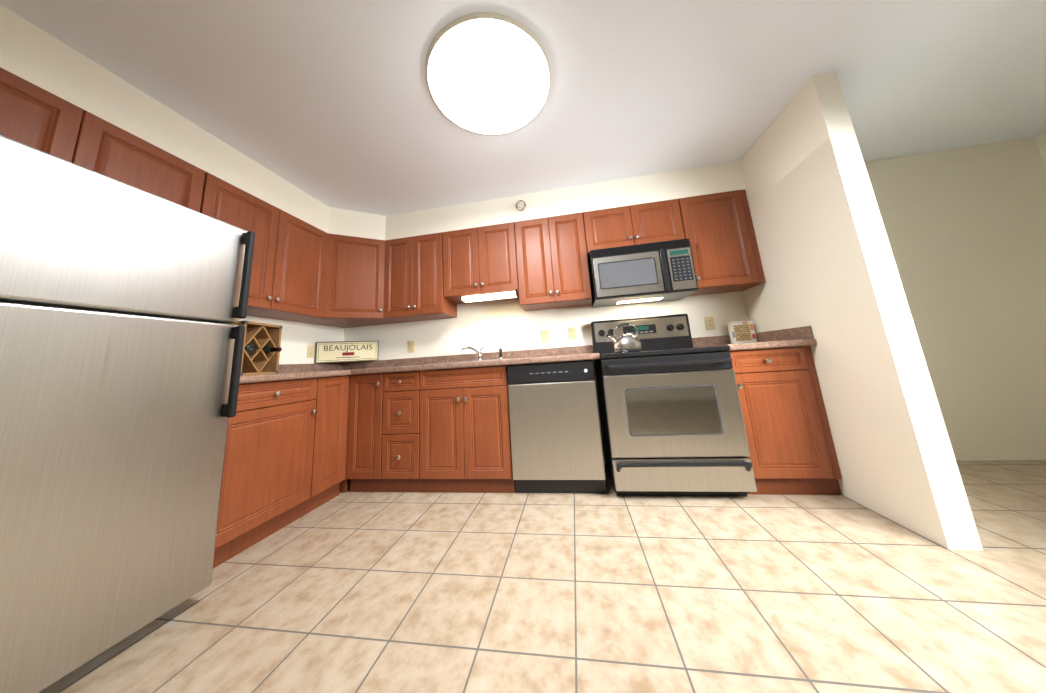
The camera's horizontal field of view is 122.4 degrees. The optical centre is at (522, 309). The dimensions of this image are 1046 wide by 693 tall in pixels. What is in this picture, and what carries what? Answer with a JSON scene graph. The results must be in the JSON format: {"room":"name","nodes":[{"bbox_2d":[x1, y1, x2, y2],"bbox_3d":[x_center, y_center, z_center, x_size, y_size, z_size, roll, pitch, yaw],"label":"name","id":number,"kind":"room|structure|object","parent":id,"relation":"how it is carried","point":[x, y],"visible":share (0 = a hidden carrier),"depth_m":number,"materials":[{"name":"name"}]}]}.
{"room":"kitchen","nodes":[
{"label":"kitchen","id":0,"kind":"room"},
{"bbox_2d":[240,316,343,363],"bbox_3d":[-2.349,0.001,0.832,0.100,2.410,4.800,-5,-10,9],"label":"wall","id":1,"kind":"structure","parent":0,"point":[297,338],"depth_m":2.57,"materials":[{"name":"beige paint"}]},
{"bbox_2d":[0,67,211,214],"bbox_3d":[-2.125,-0.702,1.290,0.322,0.380,0.887,-5,-10,9],"label":"upper cabinet","id":2,"kind":"object","parent":1,"relation":"attached to","point":[31,115],"depth_m":1.31,"materials":[{"name":"brown wood"}]},
{"bbox_2d":[208,175,327,322],"bbox_3d":[-1.962,-0.363,2.122,0.322,0.774,0.891,-5,-10,9],"label":"upper cabinet","id":3,"kind":"object","parent":1,"relation":"attached to","point":[302,271],"depth_m":2.12,"materials":[{"name":"brown wood"}]},
{"bbox_2d":[278,363,340,373],"bbox_3d":[-2.010,0.482,2.294,0.019,0.080,1.480,-5,-10,9],"label":"backsplash","id":4,"kind":"structure","parent":1,"relation":"attached to","point":[283,368],"depth_m":2.58,"materials":[{"name":"brown stone"}]},
{"bbox_2d":[307,345,314,357],"bbox_3d":[-1.967,0.392,2.667,0.008,0.115,0.070,-5,-10,9],"label":"electrical outlet","id":5,"kind":"object","parent":1,"relation":"attached to","point":[310,351],"visible":1,"depth_m":2.66,"materials":[{"name":"beige plastic"}]},
{"bbox_2d":[0,4,745,239],"bbox_3d":[-0.296,-1.085,1.636,3.890,0.257,2.700,-5,-10,9],"label":"soffit","id":6,"kind":"structure","parent":0,"point":[30,52],"depth_m":2.08,"materials":[{"name":"beige paint"}]},
{"bbox_2d":[516,200,525,210],"bbox_3d":[-0.019,-0.929,2.585,0.093,0.093,0.075,-5,-10,9],"label":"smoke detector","id":7,"kind":"object","parent":6,"relation":"hanging from","point":[519,207],"visible":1,"depth_m":2.58,"materials":[{"name":"white plastic"}]},
{"bbox_2d":[0,0,1045,215],"bbox_3d":[0.668,-1.523,0.565,6.400,0.100,4.800,-5,-10,9],"label":"ceiling","id":8,"kind":"structure","parent":0,"point":[330,103],"depth_m":1.59,"materials":[{"name":"white paint"}]},
{"bbox_2d":[426,12,550,134],"bbox_3d":[-0.179,-1.187,1.571,0.670,0.095,0.670,-5,-10,9],"label":"ceiling lamp","id":9,"kind":"object","parent":8,"relation":"attached to","point":[488,73],"visible":0.96,"depth_m":1.45,"materials":[{"name":"beige glass"}]},
{"bbox_2d":[39,460,1045,692],"bbox_3d":[0.831,0.942,0.123,6.400,0.100,4.800,-5,-10,9],"label":"floor","id":10,"kind":"structure","parent":0,"point":[610,590],"depth_m":1.07,"materials":[{"name":"tile"}]},
{"bbox_2d":[0,133,254,692],"bbox_3d":[-1.784,0.376,1.062,0.810,1.683,0.737,-5,-10,9],"label":"fridge","id":11,"kind":"object","parent":10,"relation":"on","point":[123,306],"visible":1,"depth_m":0.99,"materials":[{"name":"silver metal"}]},
{"bbox_2d":[213,378,320,568],"bbox_3d":[-1.767,0.899,1.722,0.597,0.885,0.586,-5,-10,9],"label":"base cabinet","id":12,"kind":"object","parent":10,"relation":"on","point":[303,439],"depth_m":1.67,"materials":[{"name":"brown wood"}]},
{"bbox_2d":[239,370,348,385],"bbox_3d":[-1.703,0.514,2.235,0.635,0.043,1.480,-5,-10,9],"label":"countertop","id":13,"kind":"structure","parent":12,"relation":"on","point":[300,373],"depth_m":1.83,"materials":[{"name":"brown stone"}]},
{"bbox_2d":[231,321,281,375],"bbox_3d":[-1.842,0.267,1.885,0.393,0.335,0.277,-4,-10,0],"label":"wine rack","id":14,"kind":"object","parent":13,"relation":"on","point":[262,348],"visible":0.48,"depth_m":1.91,"materials":[{"name":"brown wood"}]},
{"bbox_2d":[315,341,378,362],"bbox_3d":[-1.718,0.416,2.829,0.527,0.200,0.017,2,-12,-29],"label":"sign","id":15,"kind":"object","parent":13,"relation":"on","point":[340,351],"visible":0.98,"depth_m":2.82,"materials":[{"name":"beige"}]},
{"bbox_2d":[313,374,348,509],"bbox_3d":[-1.692,0.971,2.151,0.597,0.885,0.297,-5,-10,9],"label":"base cabinet","id":16,"kind":"object","parent":10,"relation":"on","point":[333,436],"depth_m":2.12,"materials":[{"name":"brown wood"}]},
{"bbox_2d":[345,374,380,491],"bbox_3d":[-1.179,1.003,2.517,0.294,0.885,0.597,-5,-10,9],"label":"base cabinet","id":17,"kind":"object","parent":10,"relation":"on","point":[364,389],"depth_m":2.23,"materials":[{"name":"brown wood"}]},
{"bbox_2d":[377,370,444,491],"bbox_3d":[-0.881,0.975,2.470,0.312,0.885,0.597,-5,-10,9],"label":"base cabinet","id":18,"kind":"object","parent":10,"relation":"on","point":[399,420],"depth_m":2.18,"materials":[{"name":"brown wood"}]},
{"bbox_2d":[349,366,420,373],"bbox_3d":[-1.023,0.526,2.550,0.602,0.043,0.635,-5,-10,9],"label":"countertop","id":19,"kind":"structure","parent":18,"relation":"on","point":[372,369],"depth_m":2.25,"materials":[{"name":"brown stone"}]},
{"bbox_2d":[421,382,515,492],"bbox_3d":[-0.380,1.021,2.375,0.694,0.695,0.597,-5,-10,9],"label":"base cabinet","id":20,"kind":"object","parent":10,"relation":"on","point":[466,437],"depth_m":2.09,"materials":[{"name":"brown wood"}]},
{"bbox_2d":[417,358,520,385],"bbox_3d":[-0.414,0.526,2.464,0.691,0.165,0.597,-5,-10,9],"label":"base cabinet","id":21,"kind":"object","parent":20,"relation":"on","point":[462,371],"depth_m":2.16,"materials":[{"name":"brown wood"}]},
{"bbox_2d":[422,343,512,384],"bbox_3d":[-0.442,0.450,2.458,0.621,0.318,0.496,-5,-10,9],"label":"sink","id":22,"kind":"object","parent":21,"relation":"in","point":[479,352],"depth_m":2.20,"materials":[{"name":"silver metal"}]},
{"bbox_2d":[507,360,605,492],"bbox_3d":[0.265,0.869,2.278,0.623,0.877,0.617,-5,-10,9],"label":"dishwasher","id":23,"kind":"object","parent":10,"relation":"on","point":[556,439],"visible":1,"depth_m":1.99,"materials":[{"name":"silver metal"}]},
{"bbox_2d":[591,314,756,496],"bbox_3d":[0.996,0.623,2.126,0.811,1.213,0.731,-5,-10,9],"label":"range","id":24,"kind":"object","parent":10,"relation":"on","point":[672,420],"visible":0.96,"depth_m":1.83,"materials":[{"name":"silver metal"}]},
{"bbox_2d":[606,323,641,352],"bbox_3d":[0.742,0.210,2.123,0.239,0.216,0.195,-5,-10,9],"label":"kettle","id":25,"kind":"object","parent":24,"relation":"on","point":[625,342],"visible":1,"depth_m":2.05,"materials":[{"name":"silver metal"}]},
{"bbox_2d":[727,346,841,494],"bbox_3d":[1.665,0.735,2.069,0.497,0.885,0.597,-5,-10,9],"label":"base cabinet","id":26,"kind":"object","parent":10,"relation":"on","point":[792,449],"depth_m":1.78,"materials":[{"name":"brown wood"}]},
{"bbox_2d":[693,338,816,349],"bbox_3d":[1.632,0.276,2.133,0.497,0.043,0.635,-5,-10,9],"label":"countertop","id":27,"kind":"structure","parent":26,"relation":"on","point":[784,341],"depth_m":1.83,"materials":[{"name":"brown stone"}]},
{"bbox_2d":[727,320,756,343],"bbox_3d":[1.796,0.190,2.356,0.170,0.181,0.051,-5,-10,9],"label":"box","id":28,"kind":"object","parent":27,"relation":"on","point":[741,331],"visible":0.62,"depth_m":2.34,"materials":[{"name":"white"}]},
{"bbox_2d":[343,137,1045,463],"bbox_3d":[1.194,0.089,2.621,6.300,2.410,0.100,-5,-10,9],"label":"wall","id":29,"kind":"structure","parent":0,"point":[965,229],"depth_m":2.27,"materials":[{"name":"beige paint"}]},
{"bbox_2d":[324,233,383,318],"bbox_3d":[-1.533,-0.298,2.637,0.387,0.770,0.300,-5,-10,9],"label":"upper cabinet","id":30,"kind":"object","parent":29,"relation":"attached to","point":[354,273],"depth_m":2.62,"materials":[{"name":"brown wood"}]},
{"bbox_2d":[408,341,414,351],"bbox_3d":[-1.135,0.379,2.919,0.070,0.115,0.008,-5,-10,9],"label":"electrical outlet","id":31,"kind":"object","parent":29,"relation":"attached to","point":[411,346],"visible":1,"depth_m":2.92,"materials":[{"name":"beige plastic"}]},
{"bbox_2d":[384,232,458,322],"bbox_3d":[-1.007,-0.295,2.847,0.598,0.774,0.322,-5,-10,9],"label":"upper cabinet","id":32,"kind":"object","parent":29,"relation":"attached to","point":[413,266],"depth_m":2.69,"materials":[{"name":"brown wood"}]},
{"bbox_2d":[444,222,519,302],"bbox_3d":[-0.375,-0.425,2.759,0.693,0.632,0.322,-5,-10,9],"label":"upper cabinet","id":33,"kind":"object","parent":29,"relation":"attached to","point":[480,260],"depth_m":2.60,"materials":[{"name":"brown wood"}]},
{"bbox_2d":[462,291,517,301],"bbox_3d":[-0.302,-0.113,2.603,0.500,0.042,0.104,-5,-10,9],"label":"under-cabinet light","id":34,"kind":"object","parent":33,"relation":"attached to","point":[493,296],"visible":0.98,"depth_m":2.56,"materials":[{"name":"white plastic"}]},
{"bbox_2d":[341,335,730,369],"bbox_3d":[0.023,0.422,2.703,3.865,0.080,0.019,-5,-10,9],"label":"backsplash","id":35,"kind":"structure","parent":29,"relation":"attached to","point":[559,352],"depth_m":2.70,"materials":[{"name":"brown stone"}]},
{"bbox_2d":[541,330,548,342],"bbox_3d":[0.208,0.255,2.704,0.070,0.115,0.015,-5,-10,9],"label":"electrical outlet","id":36,"kind":"object","parent":29,"relation":"attached to","point":[545,335],"visible":1,"depth_m":2.71,"materials":[{"name":"beige plastic"}]},
{"bbox_2d":[516,212,591,310],"bbox_3d":[0.273,-0.416,2.645,0.611,0.774,0.322,-5,-10,9],"label":"upper cabinet","id":37,"kind":"object","parent":29,"relation":"attached to","point":[552,252],"depth_m":2.49,"materials":[{"name":"brown wood"}]},
{"bbox_2d":[569,327,576,339],"bbox_3d":[0.463,0.224,2.668,0.070,0.115,0.008,-5,-10,9],"label":"electrical outlet","id":38,"kind":"object","parent":29,"relation":"attached to","point":[572,333],"visible":1,"depth_m":2.67,"materials":[{"name":"beige plastic"}]},
{"bbox_2d":[584,198,687,258],"bbox_3d":[0.947,-0.676,2.572,0.782,0.377,0.322,-5,-10,9],"label":"upper cabinet","id":39,"kind":"object","parent":29,"relation":"attached to","point":[659,221],"depth_m":2.41,"materials":[{"name":"brown wood"}]},
{"bbox_2d":[588,238,697,307],"bbox_3d":[0.972,-0.289,2.448,0.762,0.424,0.426,-5,-10,9],"label":"microwave","id":40,"kind":"object","parent":39,"relation":"attached to","point":[662,271],"visible":1,"depth_m":2.27,"materials":[{"name":"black metal"}]},
{"bbox_2d":[704,316,714,329],"bbox_3d":[1.618,0.120,2.486,0.070,0.115,0.008,-5,-10,9],"label":"electrical outlet","id":41,"kind":"object","parent":29,"relation":"attached to","point":[710,323],"visible":1,"depth_m":2.48,"materials":[{"name":"beige plastic"}]},
{"bbox_2d":[680,190,765,295],"bbox_3d":[1.597,-0.541,2.437,0.509,0.774,0.322,-5,-10,9],"label":"upper cabinet","id":42,"kind":"object","parent":29,"relation":"attached to","point":[721,233],"depth_m":2.28,"materials":[{"name":"brown wood"}]},
{"bbox_2d":[740,71,982,550],"bbox_3d":[1.885,-0.079,1.938,0.120,2.410,1.050,-5,-10,9],"label":"wall","id":43,"kind":"structure","parent":0,"point":[831,276],"depth_m":1.56,"materials":[{"name":"beige paint"}]},
{"bbox_2d":[756,326,812,341],"bbox_3d":[1.862,0.193,2.102,0.019,0.080,0.606,-5,-10,9],"label":"backsplash","id":44,"kind":"structure","parent":43,"relation":"attached to","point":[806,331],"depth_m":2.00,"materials":[{"name":"brown stone"}]},
{"bbox_2d":[1033,131,1045,164],"bbox_3d":[3.848,-0.582,-0.143,0.100,2.410,4.600,-5,-10,9],"label":"wall","id":45,"kind":"structure","parent":0,"point":[1040,140],"depth_m":2.27,"materials":[{"name":"beige paint"}]}
]}

